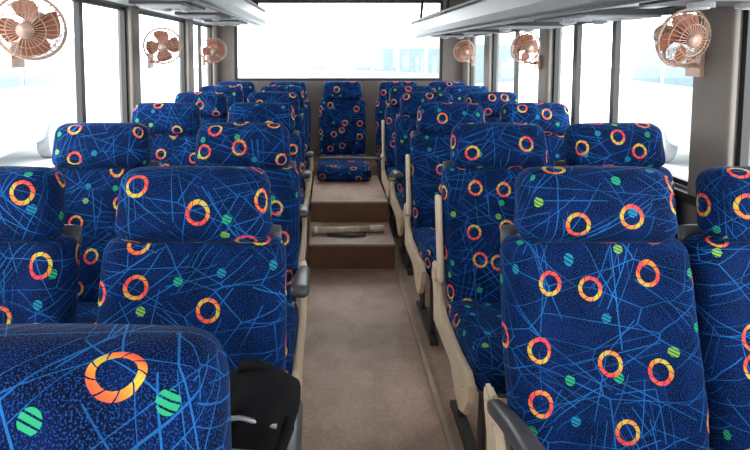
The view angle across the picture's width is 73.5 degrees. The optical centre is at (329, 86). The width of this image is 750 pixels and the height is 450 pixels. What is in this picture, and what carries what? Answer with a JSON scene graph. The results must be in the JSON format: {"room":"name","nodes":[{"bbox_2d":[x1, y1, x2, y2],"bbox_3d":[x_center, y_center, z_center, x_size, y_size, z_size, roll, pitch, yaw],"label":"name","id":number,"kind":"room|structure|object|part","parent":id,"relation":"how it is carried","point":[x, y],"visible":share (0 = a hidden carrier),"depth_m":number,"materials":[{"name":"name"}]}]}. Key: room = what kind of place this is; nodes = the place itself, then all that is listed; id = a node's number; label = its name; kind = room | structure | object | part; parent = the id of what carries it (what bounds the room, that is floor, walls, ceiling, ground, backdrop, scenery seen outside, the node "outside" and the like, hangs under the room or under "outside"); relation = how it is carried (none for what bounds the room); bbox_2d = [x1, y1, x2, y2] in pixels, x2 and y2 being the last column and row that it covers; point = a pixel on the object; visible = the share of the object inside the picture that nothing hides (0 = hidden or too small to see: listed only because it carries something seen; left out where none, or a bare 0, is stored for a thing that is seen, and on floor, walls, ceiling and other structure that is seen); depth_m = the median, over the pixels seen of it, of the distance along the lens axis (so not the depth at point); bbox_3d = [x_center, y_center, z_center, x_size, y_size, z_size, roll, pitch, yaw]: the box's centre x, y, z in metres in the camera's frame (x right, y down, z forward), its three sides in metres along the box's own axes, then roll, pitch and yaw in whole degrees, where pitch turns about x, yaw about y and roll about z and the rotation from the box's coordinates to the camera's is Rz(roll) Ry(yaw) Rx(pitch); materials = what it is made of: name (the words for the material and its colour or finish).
{"room":"vehicle interior","nodes":[
{"label":"vehicle interior","id":0,"kind":"room"},
{"bbox_2d":[94,0,212,122],"bbox_3d":[-1.305,0.304,2.106,0.070,2.140,6.960,0,4,0],"label":"wall","id":1,"kind":"structure","parent":0,"point":[103,1],"depth_m":3.19,"materials":[{"name":"laminate"}]},
{"bbox_2d":[0,0,66,67],"bbox_3d":[-1.113,-0.208,1.885,0.250,0.272,0.211,0,4,0],"label":"wall fan","id":2,"kind":"object","parent":1,"relation":"attached to","point":[36,26],"visible":1,"depth_m":1.85,"materials":[{"name":"brown plastic"}]},
{"bbox_2d":[68,0,128,122],"bbox_3d":[-1.300,-0.015,2.289,0.030,0.850,1.770,0,4,0],"label":"window","id":3,"kind":"structure","parent":1,"relation":"in","point":[77,4],"depth_m":2.61,"materials":[{"name":"black rubber"}]},
{"bbox_2d":[128,6,140,121],"bbox_3d":[-1.255,-0.080,3.222,0.028,0.950,0.130,0,4,0],"label":"trim","id":4,"kind":"structure","parent":1,"relation":"attached to","point":[133,12],"depth_m":3.17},
{"bbox_2d":[139,10,185,91],"bbox_3d":[-1.300,-0.124,3.856,0.030,0.850,1.170,0,4,0],"label":"window","id":5,"kind":"structure","parent":1,"relation":"in","point":[182,31],"depth_m":4.40,"materials":[{"name":"black rubber"}]},
{"bbox_2d":[143,27,182,67],"bbox_3d":[-1.113,-0.261,3.354,0.250,0.272,0.211,0,4,0],"label":"wall fan","id":6,"kind":"object","parent":1,"relation":"attached to","point":[164,44],"visible":1,"depth_m":3.31,"materials":[{"name":"brown plastic"}]},
{"bbox_2d":[105,0,266,26],"bbox_3d":[-0.974,-0.590,2.224,0.588,0.373,6.320,0,4,0],"label":"luggage rack","id":7,"kind":"object","parent":1,"relation":"attached to","point":[212,12],"visible":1,"depth_m":3.57,"materials":[{"name":"plastic"}]},
{"bbox_2d":[186,19,193,91],"bbox_3d":[-1.255,-0.169,4.499,0.028,0.950,0.150,0,4,0],"label":"trim","id":8,"kind":"structure","parent":1,"relation":"attached to","point":[189,23],"depth_m":4.45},
{"bbox_2d":[193,22,211,91],"bbox_3d":[-1.300,-0.204,4.998,0.030,0.850,0.880,0,4,0],"label":"window","id":9,"kind":"structure","parent":1,"relation":"in","point":[198,25],"depth_m":4.99,"materials":[{"name":"grey metal"}]},
{"bbox_2d":[200,37,226,65],"bbox_3d":[-1.113,-0.337,4.803,0.250,0.272,0.211,0,4,0],"label":"wall fan","id":10,"kind":"object","parent":1,"relation":"attached to","point":[214,48],"visible":1,"depth_m":4.75,"materials":[{"name":"brown plastic"}]},
{"bbox_2d":[212,25,217,85],"bbox_3d":[-1.255,-0.238,5.477,0.028,0.950,0.150,0,4,0],"label":"trim","id":11,"kind":"structure","parent":1,"relation":"attached to","point":[214,27],"depth_m":5.42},
{"bbox_2d":[217,0,465,156],"bbox_3d":[0.115,0.059,5.613,2.770,2.140,0.070,0,4,0],"label":"wall","id":12,"kind":"structure","parent":0,"point":[452,69],"depth_m":5.57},
{"bbox_2d":[234,0,442,80],"bbox_3d":[0.095,-0.515,5.568,2.310,0.890,0.040,0,4,0],"label":"window","id":13,"kind":"structure","parent":12,"relation":"in","point":[259,1],"depth_m":5.57,"materials":[{"name":"black rubber"}]},
{"bbox_2d":[293,210,510,449],"bbox_3d":[0.115,1.401,2.183,2.930,0.060,7.120,0,4,0],"label":"floor","id":14,"kind":"structure","parent":0,"point":[365,386],"depth_m":2.40,"materials":[{"name":"carpet"}]},
{"bbox_2d":[0,166,81,323],"bbox_3d":[-0.925,0.836,1.123,0.490,1.216,0.654,0,4,0],"label":"seat","id":15,"kind":"object","parent":14,"relation":"on","point":[40,253],"visible":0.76,"depth_m":1.28,"materials":[{"name":"fabric"}]},
{"bbox_3d":[-0.925,0.684,1.298,0.490,0.592,0.137,0,-8,0],"label":"backrest","id":16,"kind":"part","parent":15,"relation":"part of","materials":[{"name":"fabric"}]},
{"bbox_2d":[51,122,159,323],"bbox_3d":[-0.985,0.778,1.951,0.490,1.216,0.654,0,4,0],"label":"seat","id":17,"kind":"object","parent":14,"relation":"on","point":[93,159],"visible":0.39,"depth_m":2.10,"materials":[{"name":"fabric"}]},
{"bbox_2d":[76,302,97,323],"bbox_3d":[-0.985,0.946,1.876,0.490,0.151,0.480,0,2,0],"label":"seat cushion","id":18,"kind":"object","parent":17,"relation":"on","point":[86,311],"depth_m":1.95,"materials":[{"name":"fabric"}]},
{"bbox_3d":[-0.985,0.626,2.126,0.490,0.592,0.137,0,-8,0],"label":"backrest","id":19,"kind":"part","parent":17,"relation":"part of","materials":[{"name":"fabric"}]},
{"bbox_2d":[0,323,244,449],"bbox_3d":[-0.284,0.891,0.323,0.546,1.216,0.654,0,4,0],"label":"seat","id":20,"kind":"object","parent":14,"relation":"on","point":[64,386],"visible":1,"depth_m":0.49,"materials":[{"name":"fabric"}]},
{"bbox_2d":[131,102,200,165],"bbox_3d":[-0.990,0.718,2.809,0.490,1.216,0.654,0,4,0],"label":"seat","id":21,"kind":"object","parent":14,"relation":"on","point":[173,127],"visible":0.2,"depth_m":2.96,"materials":[{"name":"fabric"}]},
{"bbox_3d":[-0.990,0.566,2.984,0.490,0.592,0.137,0,-8,0],"label":"backrest","id":22,"kind":"part","parent":21,"relation":"part of","materials":[{"name":"fabric"}]},
{"bbox_2d":[97,166,302,449],"bbox_3d":[-0.332,0.835,1.123,0.546,1.216,0.654,0,4,0],"label":"seat","id":23,"kind":"object","parent":14,"relation":"on","point":[200,247],"visible":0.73,"depth_m":1.28,"materials":[{"name":"fabric"}]},
{"bbox_3d":[-0.360,0.684,1.298,0.490,0.592,0.137,0,-8,0],"label":"backrest","id":24,"kind":"part","parent":23,"relation":"part of","materials":[{"name":"fabric"}]},
{"bbox_2d":[229,359,300,449],"bbox_3d":[-0.221,0.756,1.033,0.313,0.374,0.232,0,4,6],"label":"backpack","id":25,"kind":"object","parent":23,"relation":"on","point":[265,398],"visible":0.54,"depth_m":0.98,"materials":[{"name":"fabric"}]},
{"bbox_3d":[-0.094,0.810,1.142,0.069,0.057,0.400,0,-9,0],"label":"armrest","id":26,"kind":"part","parent":23,"relation":"part of","materials":[{"name":"grey plastic"}]},
{"bbox_2d":[175,92,227,125],"bbox_3d":[-0.990,0.660,3.627,0.490,1.216,0.654,0,4,0],"label":"seat","id":27,"kind":"object","parent":14,"relation":"on","point":[213,106],"visible":0.21,"depth_m":3.79,"materials":[{"name":"fabric"}]},
{"bbox_3d":[-0.990,0.509,3.802,0.490,0.592,0.137,0,-8,0],"label":"backrest","id":28,"kind":"part","parent":27,"relation":"part of","materials":[{"name":"fabric"}]},
{"bbox_2d":[199,86,243,109],"bbox_3d":[-0.990,0.612,4.325,0.490,1.216,0.654,0,4,0],"label":"seat","id":29,"kind":"object","parent":14,"relation":"on","point":[234,94],"visible":0.1,"depth_m":4.48,"materials":[{"name":"fabric"}]},
{"bbox_2d":[217,81,254,102],"bbox_3d":[-0.985,0.381,5.011,0.490,0.852,0.654,0,4,0],"label":"seat","id":30,"kind":"object","parent":14,"relation":"on","point":[248,87],"visible":0.11,"depth_m":5.18,"materials":[{"name":"fabric"}]},
{"bbox_2d":[195,122,309,398],"bbox_3d":[-0.347,0.777,1.951,0.546,1.216,0.654,0,4,0],"label":"seat","id":31,"kind":"object","parent":14,"relation":"on","point":[265,147],"visible":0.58,"depth_m":2.10,"materials":[{"name":"fabric"}]},
{"bbox_3d":[-0.375,0.626,2.126,0.490,0.592,0.137,0,-8,0],"label":"backrest","id":32,"kind":"part","parent":31,"relation":"part of","materials":[{"name":"fabric"}]},
{"bbox_2d":[285,300,297,374],"bbox_3d":[-0.375,0.946,1.876,0.490,0.151,0.480,0,2,0],"label":"seat cushion","id":33,"kind":"object","parent":31,"relation":"on","point":[292,308],"depth_m":1.83,"materials":[{"name":"fabric"}]},
{"bbox_3d":[-0.109,0.752,1.970,0.069,0.057,0.400,0,-9,0],"label":"armrest","id":34,"kind":"part","parent":31,"relation":"part of","materials":[{"name":"grey plastic"}]},
{"bbox_2d":[227,102,308,301],"bbox_3d":[-0.387,0.718,2.809,0.546,1.216,0.654,0,4,0],"label":"seat","id":35,"kind":"object","parent":14,"relation":"on","point":[256,112],"visible":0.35,"depth_m":2.96,"materials":[{"name":"fabric"}]},
{"bbox_3d":[-0.415,0.566,2.984,0.490,0.592,0.137,0,-8,0],"label":"backrest","id":36,"kind":"part","parent":35,"relation":"part of","materials":[{"name":"fabric"}]},
{"bbox_3d":[-0.149,0.692,2.828,0.069,0.057,0.400,0,-9,0],"label":"armrest","id":37,"kind":"part","parent":35,"relation":"part of","materials":[{"name":"grey plastic"}]},
{"bbox_2d":[247,92,310,218],"bbox_3d":[-0.407,0.660,3.627,0.546,1.216,0.654,0,4,0],"label":"seat","id":38,"kind":"object","parent":14,"relation":"on","point":[291,98],"visible":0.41,"depth_m":3.78,"materials":[{"name":"fabric"}]},
{"bbox_3d":[-0.435,0.509,3.802,0.490,0.592,0.137,0,-8,0],"label":"backrest","id":39,"kind":"part","parent":38,"relation":"part of","materials":[{"name":"fabric"}]},
{"bbox_2d":[300,189,304,218],"bbox_3d":[-0.435,0.828,3.552,0.490,0.151,0.480,0,2,0],"label":"seat cushion","id":40,"kind":"object","parent":38,"relation":"on","point":[302,192],"depth_m":3.60,"materials":[{"name":"fabric"}]},
{"bbox_3d":[-0.169,0.635,3.646,0.069,0.057,0.400,0,-9,0],"label":"armrest","id":41,"kind":"part","parent":38,"relation":"part of","materials":[{"name":"grey plastic"}]},
{"bbox_2d":[260,86,313,232],"bbox_3d":[-0.407,0.612,4.325,0.546,1.216,0.654,0,4,0],"label":"seat","id":42,"kind":"object","parent":14,"relation":"on","point":[298,90],"visible":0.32,"depth_m":4.48,"materials":[{"name":"fabric"}]},
{"bbox_3d":[-0.435,0.460,4.500,0.490,0.592,0.137,0,-8,0],"label":"backrest","id":43,"kind":"part","parent":42,"relation":"part of","materials":[{"name":"fabric"}]},
{"bbox_3d":[-0.169,0.586,4.344,0.069,0.057,0.400,0,-9,0],"label":"armrest","id":44,"kind":"part","parent":42,"relation":"part of","materials":[{"name":"grey plastic"}]},
{"bbox_2d":[311,154,383,170],"bbox_3d":[0.150,0.654,4.336,0.630,0.130,0.080,0,4,0],"label":"bar","id":45,"kind":"object","parent":42,"relation":"attached to","point":[381,158],"visible":0.92,"depth_m":4.31,"materials":[{"name":"metal"}]},
{"bbox_2d":[269,81,310,168],"bbox_3d":[-0.445,0.381,5.011,0.490,0.852,0.654,0,4,0],"label":"seat","id":46,"kind":"object","parent":14,"relation":"on","point":[274,83],"visible":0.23,"depth_m":5.19,"materials":[{"name":"fabric"}]},
{"bbox_3d":[-0.445,0.411,5.199,0.490,0.592,0.137,0,-8,0],"label":"backrest","id":47,"kind":"part","parent":46,"relation":"part of","materials":[{"name":"fabric"}]},
{"bbox_2d":[304,160,389,209],"bbox_3d":[0.115,0.988,5.221,2.766,0.340,0.838,0,4,0],"label":"plinth","id":48,"kind":"object","parent":14,"relation":"on","point":[376,171],"visible":0.02,"depth_m":4.95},
{"bbox_2d":[311,176,387,221],"bbox_3d":[0.152,1.046,4.380,0.605,0.343,0.844,0,4,0],"label":"step","id":49,"kind":"structure","parent":14,"relation":"on","point":[331,201],"depth_m":3.96,"materials":[{"name":"plastic"}]},
{"bbox_2d":[317,81,371,180],"bbox_3d":[0.130,0.397,4.914,0.500,0.870,0.849,0,4,0],"label":"seat","id":50,"kind":"object","parent":49,"relation":"on","point":[342,107],"visible":0.98,"depth_m":5.14,"materials":[{"name":"fabric"}]},
{"bbox_3d":[0.130,0.411,5.199,0.490,0.592,0.137,0,-8,0],"label":"backrest","id":51,"kind":"part","parent":50,"relation":"part of","materials":[{"name":"fabric"}]},
{"bbox_2d":[317,154,371,180],"bbox_3d":[0.130,0.765,4.845,0.500,0.146,0.660,0,4,0],"label":"seat cushion","id":52,"kind":"object","parent":50,"relation":"on","point":[327,170],"depth_m":4.54,"materials":[{"name":"fabric"}]},
{"bbox_2d":[309,222,394,268],"bbox_3d":[0.152,1.173,3.738,0.605,0.178,0.466,0,4,0],"label":"step","id":53,"kind":"structure","parent":14,"relation":"on","point":[375,250],"depth_m":3.52,"materials":[{"name":"plastic"}]},
{"bbox_2d":[312,225,383,236],"bbox_3d":[0.137,1.064,3.689,0.535,0.050,0.134,0,4,-5],"label":"metal bar","id":54,"kind":"object","parent":53,"relation":"on","point":[331,231],"visible":1,"depth_m":3.70,"materials":[{"name":"grey metal"}]},
{"bbox_2d":[375,81,416,170],"bbox_3d":[0.715,0.381,5.011,0.490,0.852,0.654,0,4,0],"label":"seat","id":55,"kind":"object","parent":14,"relation":"on","point":[382,101],"visible":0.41,"depth_m":5.18,"materials":[{"name":"fabric"}]},
{"bbox_2d":[376,151,386,170],"bbox_3d":[0.715,0.731,4.948,0.490,0.151,0.480,0,2,0],"label":"seat cushion","id":56,"kind":"object","parent":55,"relation":"on","point":[379,153],"depth_m":4.89,"materials":[{"name":"fabric"}]},
{"bbox_3d":[0.715,0.411,5.199,0.490,0.592,0.137,0,-8,0],"label":"backrest","id":57,"kind":"part","parent":55,"relation":"part of","materials":[{"name":"fabric"}]},
{"bbox_2d":[380,86,433,237],"bbox_3d":[0.725,0.612,4.325,0.525,1.216,0.654,0,4,0],"label":"seat","id":58,"kind":"object","parent":14,"relation":"on","point":[388,126],"visible":0.37,"depth_m":4.47,"materials":[{"name":"fabric"}]},
{"bbox_3d":[0.480,0.476,4.502,0.026,0.360,0.050,0,-8,0],"label":"armrest","id":59,"kind":"part","parent":58,"relation":"part of","materials":[{"name":"beige plastic"}]},
{"bbox_2d":[386,167,397,192],"bbox_3d":[0.742,0.779,4.250,0.490,0.151,0.480,0,2,0],"label":"seat cushion","id":60,"kind":"object","parent":58,"relation":"on","point":[389,169],"depth_m":4.25,"materials":[{"name":"fabric"}]},
{"bbox_3d":[0.742,0.460,4.500,0.490,0.592,0.137,0,-8,0],"label":"backrest","id":61,"kind":"part","parent":58,"relation":"part of","materials":[{"name":"fabric"}]},
{"bbox_2d":[389,92,452,275],"bbox_3d":[0.714,0.660,3.627,0.546,1.216,0.654,0,4,0],"label":"seat","id":62,"kind":"object","parent":14,"relation":"on","point":[406,121],"visible":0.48,"depth_m":3.77,"materials":[{"name":"fabric"}]},
{"bbox_3d":[0.476,0.635,3.646,0.069,0.057,0.400,0,-9,0],"label":"armrest","id":63,"kind":"part","parent":62,"relation":"part of","materials":[{"name":"grey plastic"}]},
{"bbox_2d":[396,188,412,221],"bbox_3d":[0.742,0.828,3.552,0.490,0.151,0.480,0,2,0],"label":"seat cushion","id":64,"kind":"object","parent":62,"relation":"on","point":[401,193],"depth_m":3.51,"materials":[{"name":"fabric"}]},
{"bbox_3d":[0.742,0.509,3.802,0.490,0.592,0.137,0,-8,0],"label":"backrest","id":65,"kind":"part","parent":62,"relation":"part of","materials":[{"name":"fabric"}]},
{"bbox_2d":[394,265,454,449],"bbox_3d":[0.461,1.393,1.656,0.018,0.030,3.710,0,4,0],"label":"trim","id":66,"kind":"structure","parent":14,"relation":"on","point":[443,423],"depth_m":2.35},
{"bbox_2d":[403,102,484,345],"bbox_3d":[0.713,0.718,2.809,0.525,1.216,0.654,0,4,0],"label":"seat","id":67,"kind":"object","parent":14,"relation":"on","point":[430,144],"visible":0.54,"depth_m":2.95,"materials":[{"name":"fabric"}]},
{"bbox_3d":[0.468,0.582,2.985,0.026,0.360,0.050,0,-8,0],"label":"armrest","id":68,"kind":"part","parent":67,"relation":"part of","materials":[{"name":"beige plastic"}]},
{"bbox_2d":[413,227,444,277],"bbox_3d":[0.730,0.885,2.734,0.490,0.151,0.480,0,2,0],"label":"seat cushion","id":69,"kind":"object","parent":67,"relation":"on","point":[424,238],"depth_m":2.65,"materials":[{"name":"fabric"}]},
{"bbox_3d":[0.730,0.566,2.984,0.490,0.592,0.137,0,-8,0],"label":"backrest","id":70,"kind":"part","parent":67,"relation":"part of","materials":[{"name":"fabric"}]},
{"bbox_2d":[428,81,465,91],"bbox_3d":[1.225,0.381,5.011,0.490,0.852,0.654,0,4,0],"label":"seat","id":71,"kind":"object","parent":14,"relation":"on","point":[438,86],"visible":0.13,"depth_m":5.18,"materials":[{"name":"fabric"}]},
{"bbox_2d":[444,86,488,102],"bbox_3d":[1.238,0.612,4.325,0.490,1.216,0.654,0,4,0],"label":"seat","id":72,"kind":"object","parent":14,"relation":"on","point":[458,93],"visible":0.17,"depth_m":4.48,"materials":[{"name":"fabric"}]},
{"bbox_2d":[432,122,547,449],"bbox_3d":[0.711,0.778,1.951,0.525,1.216,0.654,0,4,0],"label":"seat","id":73,"kind":"object","parent":14,"relation":"on","point":[477,197],"visible":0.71,"depth_m":2.08,"materials":[{"name":"fabric"}]},
{"bbox_3d":[0.466,0.642,2.127,0.026,0.360,0.050,0,-8,0],"label":"armrest","id":74,"kind":"part","parent":73,"relation":"part of","materials":[{"name":"beige plastic"}]},
{"bbox_2d":[447,300,505,393],"bbox_3d":[0.728,0.946,1.876,0.490,0.151,0.480,0,2,0],"label":"seat cushion","id":75,"kind":"object","parent":73,"relation":"on","point":[475,326],"depth_m":1.78,"materials":[{"name":"fabric"}]},
{"bbox_3d":[0.728,0.626,2.126,0.490,0.592,0.137,0,-8,0],"label":"backrest","id":76,"kind":"part","parent":73,"relation":"part of","materials":[{"name":"fabric"}]},
{"bbox_2d":[464,92,517,122],"bbox_3d":[1.238,0.660,3.627,0.490,1.216,0.654,0,4,0],"label":"seat","id":77,"kind":"object","parent":14,"relation":"on","point":[492,103],"visible":0.17,"depth_m":3.78,"materials":[{"name":"fabric"}]},
{"bbox_3d":[1.238,0.509,3.802,0.490,0.592,0.137,0,-8,0],"label":"backrest","id":78,"kind":"part","parent":77,"relation":"part of","materials":[{"name":"fabric"}]},
{"bbox_2d":[500,102,569,165],"bbox_3d":[1.238,0.718,2.809,0.490,1.216,0.654,0,4,0],"label":"seat","id":79,"kind":"object","parent":14,"relation":"on","point":[554,119],"visible":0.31,"depth_m":2.96,"materials":[{"name":"fabric"}]},
{"bbox_3d":[1.238,0.566,2.984,0.490,0.592,0.137,0,-8,0],"label":"backrest","id":80,"kind":"part","parent":79,"relation":"part of","materials":[{"name":"fabric"}]},
{"bbox_2d":[483,166,708,449],"bbox_3d":[0.676,0.835,1.123,0.546,1.216,0.654,0,4,0],"label":"seat","id":81,"kind":"object","parent":14,"relation":"on","point":[601,340],"visible":1,"depth_m":1.27,"materials":[{"name":"fabric"}]},
{"bbox_3d":[0.438,0.810,1.142,0.069,0.057,0.400,0,-9,0],"label":"armrest","id":82,"kind":"part","parent":81,"relation":"part of","materials":[{"name":"grey plastic"}]},
{"bbox_2d":[554,122,677,239],"bbox_3d":[1.228,0.778,1.951,0.490,1.216,0.654,0,4,0],"label":"seat","id":83,"kind":"object","parent":14,"relation":"on","point":[610,143],"visible":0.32,"depth_m":2.10,"materials":[{"name":"fabric"}]},
{"bbox_3d":[1.228,0.626,2.126,0.490,0.592,0.137,0,-8,0],"label":"backrest","id":84,"kind":"part","parent":83,"relation":"part of","materials":[{"name":"fabric"}]},
{"bbox_2d":[677,166,749,449],"bbox_3d":[1.205,0.836,1.123,0.490,1.216,0.654,0,4,0],"label":"seat","id":85,"kind":"object","parent":14,"relation":"on","point":[718,245],"visible":0.84,"depth_m":1.28,"materials":[{"name":"fabric"}]},
{"bbox_3d":[1.205,0.684,1.298,0.490,0.592,0.137,0,-8,0],"label":"backrest","id":86,"kind":"part","parent":85,"relation":"part of","materials":[{"name":"fabric"}]},
{"bbox_2d":[466,0,749,224],"bbox_3d":[1.535,0.304,2.106,0.070,2.140,6.960,0,4,0],"label":"wall","id":87,"kind":"structure","parent":0,"point":[686,213],"depth_m":2.14,"materials":[{"name":"metal"}]},
{"bbox_2d":[453,40,474,65],"bbox_3d":[1.346,-0.342,5.028,0.244,0.261,0.201,0,4,0],"label":"wall fan","id":88,"kind":"object","parent":87,"relation":"attached to","point":[464,48],"visible":1,"depth_m":4.98,"materials":[{"name":"brown plastic"}]},
{"bbox_2d":[462,37,469,85],"bbox_3d":[1.485,-0.191,5.460,0.028,0.860,0.190,0,4,0],"label":"trim","id":89,"kind":"structure","parent":87,"relation":"attached to","point":[465,64],"depth_m":5.39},
{"bbox_2d":[470,37,473,85],"bbox_3d":[1.530,-0.166,5.091,0.030,0.760,0.620,0,4,0],"label":"window","id":90,"kind":"structure","parent":87,"relation":"in","point":[472,38],"depth_m":5.38,"materials":[{"name":"grey metal"}]},
{"bbox_2d":[483,36,491,91],"bbox_3d":[1.485,-0.140,4.722,0.028,0.860,0.150,0,4,0],"label":"trim","id":91,"kind":"structure","parent":87,"relation":"attached to","point":[487,39],"depth_m":4.67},
{"bbox_2d":[492,29,536,98],"bbox_3d":[1.530,-0.096,4.096,0.030,0.760,1.135,0,4,0],"label":"window","id":92,"kind":"structure","parent":87,"relation":"in","point":[516,64],"depth_m":4.62,"materials":[{"name":"grey metal"}]},
{"bbox_2d":[511,32,540,68],"bbox_3d":[1.346,-0.252,3.450,0.244,0.261,0.201,0,4,0],"label":"wall fan","id":93,"kind":"object","parent":87,"relation":"attached to","point":[526,42],"visible":0.99,"depth_m":3.40,"materials":[{"name":"brown plastic"}]},
{"bbox_2d":[537,29,551,102],"bbox_3d":[1.485,-0.052,3.465,0.028,0.860,0.160,0,4,0],"label":"trim","id":94,"kind":"structure","parent":87,"relation":"attached to","point":[545,35],"depth_m":3.41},
{"bbox_2d":[410,0,749,38],"bbox_3d":[1.179,-0.529,2.228,0.638,0.494,6.320,0,4,0],"label":"luggage rack","id":95,"kind":"object","parent":87,"relation":"attached to","point":[469,18],"visible":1,"depth_m":2.30,"materials":[{"name":"plastic"}]},
{"bbox_2d":[552,7,692,186],"bbox_3d":[1.530,0.001,2.712,0.030,0.760,1.380,0,4,0],"label":"window","id":96,"kind":"structure","parent":87,"relation":"in","point":[617,25],"depth_m":3.06,"materials":[{"name":"grey metal"}]},
{"bbox_2d":[653,9,710,76],"bbox_3d":[1.346,-0.168,1.933,0.244,0.261,0.201,0,4,0],"label":"wall fan","id":97,"kind":"object","parent":87,"relation":"attached to","point":[686,29],"visible":1,"depth_m":1.88,"materials":[{"name":"brown plastic"}]},
{"bbox_2d":[674,186,695,206],"bbox_3d":[1.484,0.454,2.117,0.029,0.038,6.960,0,4,0],"label":"trim","id":98,"kind":"structure","parent":87,"relation":"attached to","point":[680,194],"depth_m":2.08,"materials":[{"name":"black plastic"}]},
{"bbox_2d":[687,6,740,196],"bbox_3d":[1.485,0.055,1.939,0.028,0.860,0.200,0,4,0],"label":"pillar","id":99,"kind":"structure","parent":87,"relation":"attached to","point":[714,95],"depth_m":1.91,"materials":[{"name":"grey plastic"}]},
{"bbox_2d":[735,10,749,165],"bbox_3d":[1.530,0.111,1.138,0.030,0.760,1.435,0,4,0],"label":"window","id":100,"kind":"structure","parent":87,"relation":"in","point":[743,125],"depth_m":1.84,"materials":[{"name":"black rubber"}]},
{"label":"outside","id":101,"kind":"structure","parent":0,"visible":0},
{"bbox_2d":[0,68,688,178],"bbox_3d":[0.000,1.218,20.134,120.000,0.100,120.000,0,4,0],"label":"ground","id":102,"kind":"structure","parent":101,"point":[101,84],"depth_m":31.84,"materials":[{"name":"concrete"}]},
{"bbox_2d":[0,31,76,157],"bbox_3d":[-7.499,0.365,9.040,2.460,3.150,9.515,-1,4,-8],"label":"bus","id":103,"kind":"object","parent":102,"relation":"on","point":[37,98],"visible":0.62,"depth_m":11.33,"materials":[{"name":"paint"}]},
{"bbox_2d":[308,35,513,92],"bbox_3d":[2.604,-0.402,20.015,2.460,3.150,9.515,-3,5,-35],"label":"bus","id":104,"kind":"object","parent":102,"relation":"on","point":[396,56],"visible":0.33,"depth_m":18.45,"materials":[{"name":"paint"}]},
{"bbox_2d":[624,29,693,161],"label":"window","id":105,"kind":"structure","parent":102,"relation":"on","point":[659,94],"depth_m":11.59,"materials":[{"name":"glass"}]}
]}

